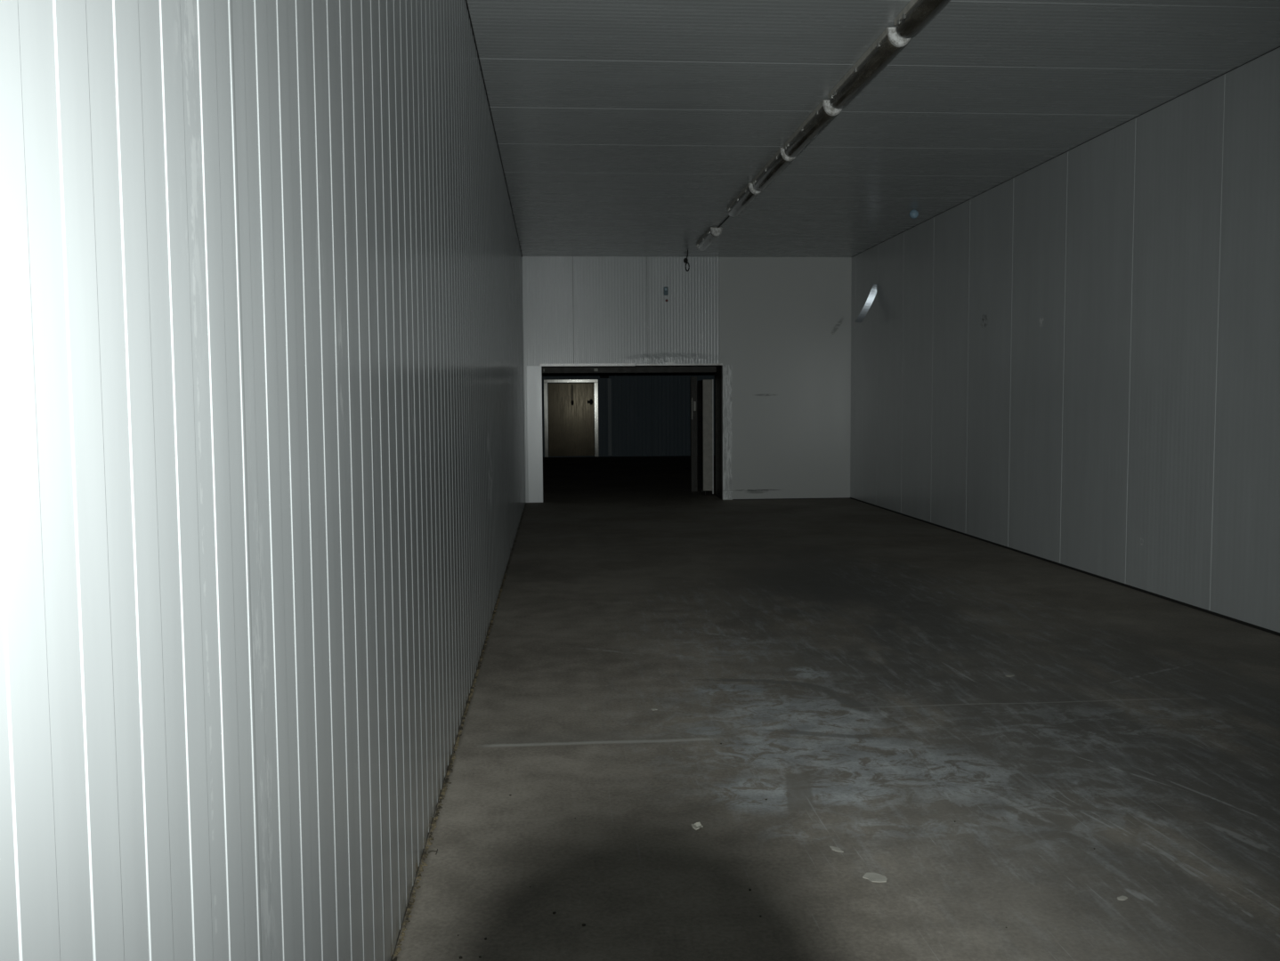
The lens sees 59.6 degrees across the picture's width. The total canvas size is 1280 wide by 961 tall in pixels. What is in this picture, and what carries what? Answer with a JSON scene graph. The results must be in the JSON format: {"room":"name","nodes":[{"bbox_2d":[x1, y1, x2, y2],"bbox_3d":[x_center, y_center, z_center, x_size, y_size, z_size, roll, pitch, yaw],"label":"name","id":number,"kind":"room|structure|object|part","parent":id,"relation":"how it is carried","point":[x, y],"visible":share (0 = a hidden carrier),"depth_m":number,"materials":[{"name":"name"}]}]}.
{"room":"empty cold storage","nodes":[
{"label":"empty cold storage","id":0,"kind":"room"},
{"bbox_2d":[0,0,525,960],"bbox_3d":[-1.114,-0.882,7.345,0.120,3.933,21.304,-1,4,-4],"label":"wall","id":1,"kind":"structure","parent":0,"point":[262,443],"depth_m":1.73,"materials":[{"name":"white metal"}]},
{"bbox_2d":[390,508,524,960],"bbox_3d":[-1.066,1.084,7.485,0.048,0.014,21.304,-1,4,-4],"label":"trim","id":2,"kind":"structure","parent":1,"relation":"attached to","point":[523,508],"depth_m":4.41,"materials":[{"name":"grey metal"}]},
{"bbox_2d":[465,0,522,256],"bbox_3d":[-1.065,-2.840,7.214,0.006,0.008,21.304,-1,4,-4],"label":"trim","id":3,"kind":"structure","parent":1,"relation":"attached to","point":[465,0],"depth_m":8.58,"materials":[{"name":"white metal"}]},
{"bbox_2d":[542,372,714,457],"bbox_3d":[-0.371,-2.695,33.443,5.544,3.945,0.120,-1,4,-4],"label":"wall","id":4,"kind":"structure","parent":0,"point":[651,412],"depth_m":33.47,"materials":[{"name":"metal"}]},
{"bbox_2d":[543,379,598,457],"bbox_3d":[-2.043,-1.850,33.211,1.602,2.305,0.157,-1,4,-3],"label":"door","id":5,"kind":"structure","parent":4,"relation":"in","point":[571,421],"depth_m":33.23,"materials":[{"name":"wood"}]},
{"bbox_3d":[-2.791,-1.798,33.229,0.110,2.210,0.047,-1,4,-3],"label":"frame post","id":6,"kind":"part","parent":5,"relation":"part of","materials":[{"name":"metal"}]},
{"bbox_3d":[-1.301,-1.814,33.309,0.110,2.210,0.047,-1,4,-3],"label":"frame post","id":7,"kind":"part","parent":5,"relation":"part of","materials":[{"name":"metal"}]},
{"bbox_2d":[607,378,612,455],"bbox_3d":[-0.904,-1.894,33.370,0.120,2.305,0.047,-1,4,-4],"label":"trim","id":8,"kind":"structure","parent":4,"relation":"attached to","point":[609,380],"depth_m":33.35,"materials":[{"name":"metal"}]},
{"bbox_2d":[541,365,721,499],"bbox_3d":[0.760,-1.675,18.654,5.544,3.945,0.774,-1,4,-4],"label":"door frame","id":9,"kind":"structure","parent":0,"point":[718,374],"depth_m":18.69,"materials":[{"name":"metal"}]},
{"bbox_2d":[542,366,716,373],"bbox_3d":[-0.182,-1.868,18.867,2.939,0.094,0.176,-1,4,-4],"label":"trim","id":10,"kind":"structure","parent":9,"relation":"attached to","point":[613,369],"depth_m":18.80,"materials":[{"name":"metal"}]},
{"bbox_2d":[690,376,713,494],"bbox_3d":[1.085,-0.799,19.598,0.244,2.058,0.938,-1,4,-7],"label":"door","id":11,"kind":"structure","parent":9,"relation":"in","point":[703,478],"depth_m":19.32,"materials":[{"name":"metal"}]},
{"bbox_3d":[0.958,-1.281,19.929,0.070,0.380,0.038,-1,4,-4],"label":"latch plate","id":12,"kind":"part","parent":11,"relation":"part of","materials":[{"name":"metal"}]},
{"bbox_3d":[0.967,-0.828,20.017,0.110,2.056,0.070,-1,4,-4],"label":"guide post","id":13,"kind":"part","parent":11,"relation":"part of","materials":[{"name":"metal"}]},
{"bbox_3d":[1.126,-0.802,19.576,0.130,1.900,0.815,-1,4,-4],"label":"panel","id":14,"kind":"part","parent":11,"relation":"part of","materials":[{"name":"metal"}]},
{"bbox_2d":[522,256,851,502],"bbox_3d":[0.794,-1.644,18.207,5.544,3.945,0.120,-1,4,-4],"label":"wall","id":15,"kind":"structure","parent":0,"point":[782,325],"depth_m":18.16,"materials":[{"name":"white metal"}]},
{"bbox_2d":[526,365,542,502],"bbox_3d":[-1.696,-0.747,18.073,0.232,2.201,0.133,-1,4,-4],"label":"trim","id":16,"kind":"structure","parent":15,"relation":"attached to","point":[534,377],"depth_m":18.01,"materials":[{"name":"white metal"}]},
{"bbox_2d":[540,362,722,366],"bbox_3d":[-0.130,-1.880,18.045,2.963,0.058,0.030,-1,4,-4],"label":"trim","id":17,"kind":"structure","parent":15,"relation":"attached to","point":[667,363],"depth_m":18.04,"materials":[{"name":"grey metal"}]},
{"bbox_2d":[663,286,668,295],"bbox_3d":[0.416,-3.052,17.989,0.070,0.130,0.061,-1,4,-4],"label":"wall switch","id":18,"kind":"object","parent":15,"relation":"attached to","point":[665,288],"visible":1,"depth_m":17.97,"materials":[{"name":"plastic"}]},
{"bbox_2d":[722,364,733,499],"bbox_3d":[1.428,-0.784,18.229,0.172,2.193,0.052,-1,4,-4],"label":"trim","id":19,"kind":"structure","parent":15,"relation":"attached to","point":[727,440],"depth_m":18.24,"materials":[{"name":"metal"}]},
{"bbox_2d":[732,497,850,500],"bbox_3d":[2.496,0.300,18.424,1.956,0.012,0.034,-1,4,-4],"label":"trim","id":20,"kind":"structure","parent":15,"relation":"attached to","point":[830,498],"depth_m":18.41,"materials":[{"name":"grey metal"}]},
{"bbox_2d":[392,455,1279,960],"bbox_3d":[1.042,0.608,15.312,5.584,0.150,36.860,-1,4,-4],"label":"floor","id":21,"kind":"structure","parent":0,"point":[848,660],"depth_m":5.12,"materials":[{"name":"concrete"}]},
{"bbox_2d":[391,574,505,960],"bbox_3d":[-0.917,1.188,6.042,0.037,0.006,9.010,-1,4,-4],"label":"dirt","id":22,"kind":"object","parent":21,"relation":"on","point":[447,779],"visible":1,"depth_m":4.56,"materials":[{"name":"brown soil"}]},
{"bbox_2d":[691,822,703,830],"bbox_3d":[0.216,1.301,4.204,0.042,0.017,0.046,1,4,25],"label":"paper scrap","id":23,"kind":"object","parent":21,"relation":"on","point":[696,826],"visible":1,"depth_m":4.20,"materials":[{"name":"white paper"}]},
{"bbox_2d":[829,846,843,852],"bbox_3d":[0.703,1.319,3.996,0.064,0.003,0.028,3,5,39],"label":"flake","id":24,"kind":"object","parent":21,"relation":"on","point":[833,848],"visible":1,"depth_m":3.99,"materials":[{"name":"grey paint"}]},
{"bbox_2d":[862,873,887,883],"bbox_3d":[0.788,1.335,3.756,0.079,0.004,0.074,-1,4,-4],"label":"flake","id":25,"kind":"object","parent":21,"relation":"on","point":[871,877],"visible":1,"depth_m":3.75,"materials":[{"name":"grey paint"}]},
{"bbox_2d":[1117,896,1127,900],"bbox_3d":[1.548,1.342,3.587,0.039,0.003,0.025,-2,4,-27],"label":"flake","id":26,"kind":"object","parent":21,"relation":"on","point":[1121,898],"visible":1,"depth_m":3.58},
{"bbox_2d":[467,0,1279,257],"bbox_3d":[1.595,-2.937,7.411,5.544,0.120,21.304,-1,4,-4],"label":"ceiling","id":27,"kind":"structure","parent":0,"point":[623,127],"depth_m":8.73,"materials":[{"name":"white metal"}]},
{"bbox_2d":[683,250,689,271],"bbox_3d":[0.719,-3.388,17.213,0.095,0.325,0.054,-1,4,-4],"label":"hook","id":28,"kind":"object","parent":27,"relation":"hanging from","point":[685,260],"visible":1,"depth_m":17.20,"materials":[{"name":"black metal"}]},
{"bbox_2d":[696,226,721,251],"bbox_3d":[0.967,-3.386,15.718,0.167,0.125,1.588,-1,4,-4],"label":"ceiling light","id":29,"kind":"object","parent":27,"relation":"attached to","point":[712,233],"visible":1,"depth_m":15.41,"materials":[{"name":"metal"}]},
{"bbox_2d":[696,231,718,251],"bbox_3d":[0.963,-3.370,15.745,0.148,0.078,1.536,-1,4,-4],"label":"diffuser","id":30,"kind":"object","parent":29,"relation":"attached to","point":[707,239],"depth_m":15.62,"materials":[{"name":"white plastic"}]},
{"bbox_2d":[727,183,761,217],"bbox_3d":[1.187,-3.179,12.713,0.167,0.125,1.588,-1,4,-4],"label":"ceiling light","id":31,"kind":"object","parent":27,"relation":"attached to","point":[748,194],"visible":0.87,"depth_m":12.56,"materials":[{"name":"metal"}]},
{"bbox_2d":[727,183,748,209],"bbox_3d":[1.183,-3.223,12.729,0.158,0.039,1.515,-1,4,-4],"label":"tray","id":32,"kind":"object","parent":31,"relation":"on","point":[745,190],"depth_m":12.60,"materials":[{"name":"grey metal"}]},
{"bbox_2d":[751,147,795,191],"bbox_3d":[1.323,-3.066,11.073,0.167,0.125,1.588,-1,4,-4],"label":"ceiling light","id":33,"kind":"object","parent":27,"relation":"attached to","point":[780,161],"visible":0.84,"depth_m":10.92,"materials":[{"name":"metal"}]},
{"bbox_2d":[751,147,783,184],"bbox_3d":[1.319,-3.110,11.088,0.158,0.039,1.515,-1,4,-4],"label":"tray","id":34,"kind":"object","parent":33,"relation":"on","point":[779,153],"depth_m":10.94,"materials":[{"name":"grey metal"}]},
{"bbox_2d":[783,99,842,157],"bbox_3d":[1.448,-2.953,9.441,0.167,0.125,1.588,-1,4,-4],"label":"ceiling light","id":35,"kind":"object","parent":27,"relation":"attached to","point":[824,113],"visible":0.94,"depth_m":9.24,"materials":[{"name":"metal"}]},
{"bbox_2d":[783,99,829,148],"bbox_3d":[1.444,-2.998,9.457,0.158,0.039,1.515,-1,4,-4],"label":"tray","id":36,"kind":"object","parent":35,"relation":"on","point":[821,107],"depth_m":9.31,"materials":[{"name":"grey metal"}]},
{"bbox_2d":[828,27,911,108],"bbox_3d":[1.576,-2.837,7.760,0.167,0.125,1.588,-1,4,-4],"label":"ceiling light","id":37,"kind":"object","parent":27,"relation":"attached to","point":[888,44],"visible":0.91,"depth_m":7.57,"materials":[{"name":"metal"}]},
{"bbox_2d":[828,27,887,98],"bbox_3d":[1.572,-2.882,7.776,0.158,0.039,1.515,-1,4,-4],"label":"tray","id":38,"kind":"object","parent":37,"relation":"on","point":[880,40],"depth_m":7.67,"materials":[{"name":"grey metal"}]},
{"bbox_2d":[909,209,918,218],"bbox_3d":[3.361,-3.269,13.704,0.110,0.110,0.110,-1,4,-4],"label":"ceiling sensor","id":39,"kind":"object","parent":27,"relation":"attached to","point":[913,214],"visible":1,"depth_m":13.67,"materials":[{"name":"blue plastic"}]},
{"bbox_2d":[894,0,949,38],"bbox_3d":[1.702,-2.724,6.109,0.167,0.125,1.588,-1,4,-4],"label":"ceiling light","id":40,"kind":"object","parent":27,"relation":"attached to","point":[916,14],"visible":1,"depth_m":6.57,"materials":[{"name":"metal"}]},
{"bbox_2d":[894,0,917,25],"bbox_3d":[1.699,-2.768,6.124,0.158,0.039,1.515,-1,4,-4],"label":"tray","id":41,"kind":"object","parent":40,"relation":"on","point":[912,4],"depth_m":6.65,"materials":[{"name":"grey metal"}]},
{"bbox_2d":[850,47,1279,632],"bbox_3d":[4.334,-0.953,7.757,0.120,3.925,21.304,-1,4,-4],"label":"wall","id":42,"kind":"structure","parent":0,"point":[1074,361],"depth_m":9.80,"materials":[{"name":"white metal"}]},
{"bbox_2d":[855,283,876,322],"bbox_3d":[3.411,-2.682,16.892,0.337,0.570,0.060,2,5,34],"label":"strip","id":43,"kind":"object","parent":42,"relation":"attached to","point":[872,294],"visible":1,"depth_m":16.86,"materials":[{"name":"grey"}]},
{"bbox_2d":[850,497,1279,636],"bbox_3d":[4.311,1.014,7.891,0.054,0.022,21.304,-1,4,-4],"label":"trim","id":44,"kind":"structure","parent":42,"relation":"attached to","point":[945,528],"depth_m":9.85,"materials":[{"name":"grey metal"}]},
{"bbox_2d":[854,46,1279,256],"bbox_3d":[4.258,-2.908,7.617,0.003,0.004,21.304,-1,4,-4],"label":"trim","id":45,"kind":"structure","parent":42,"relation":"attached to","point":[1279,46],"depth_m":9.77,"materials":[{"name":"white metal"}]}
]}

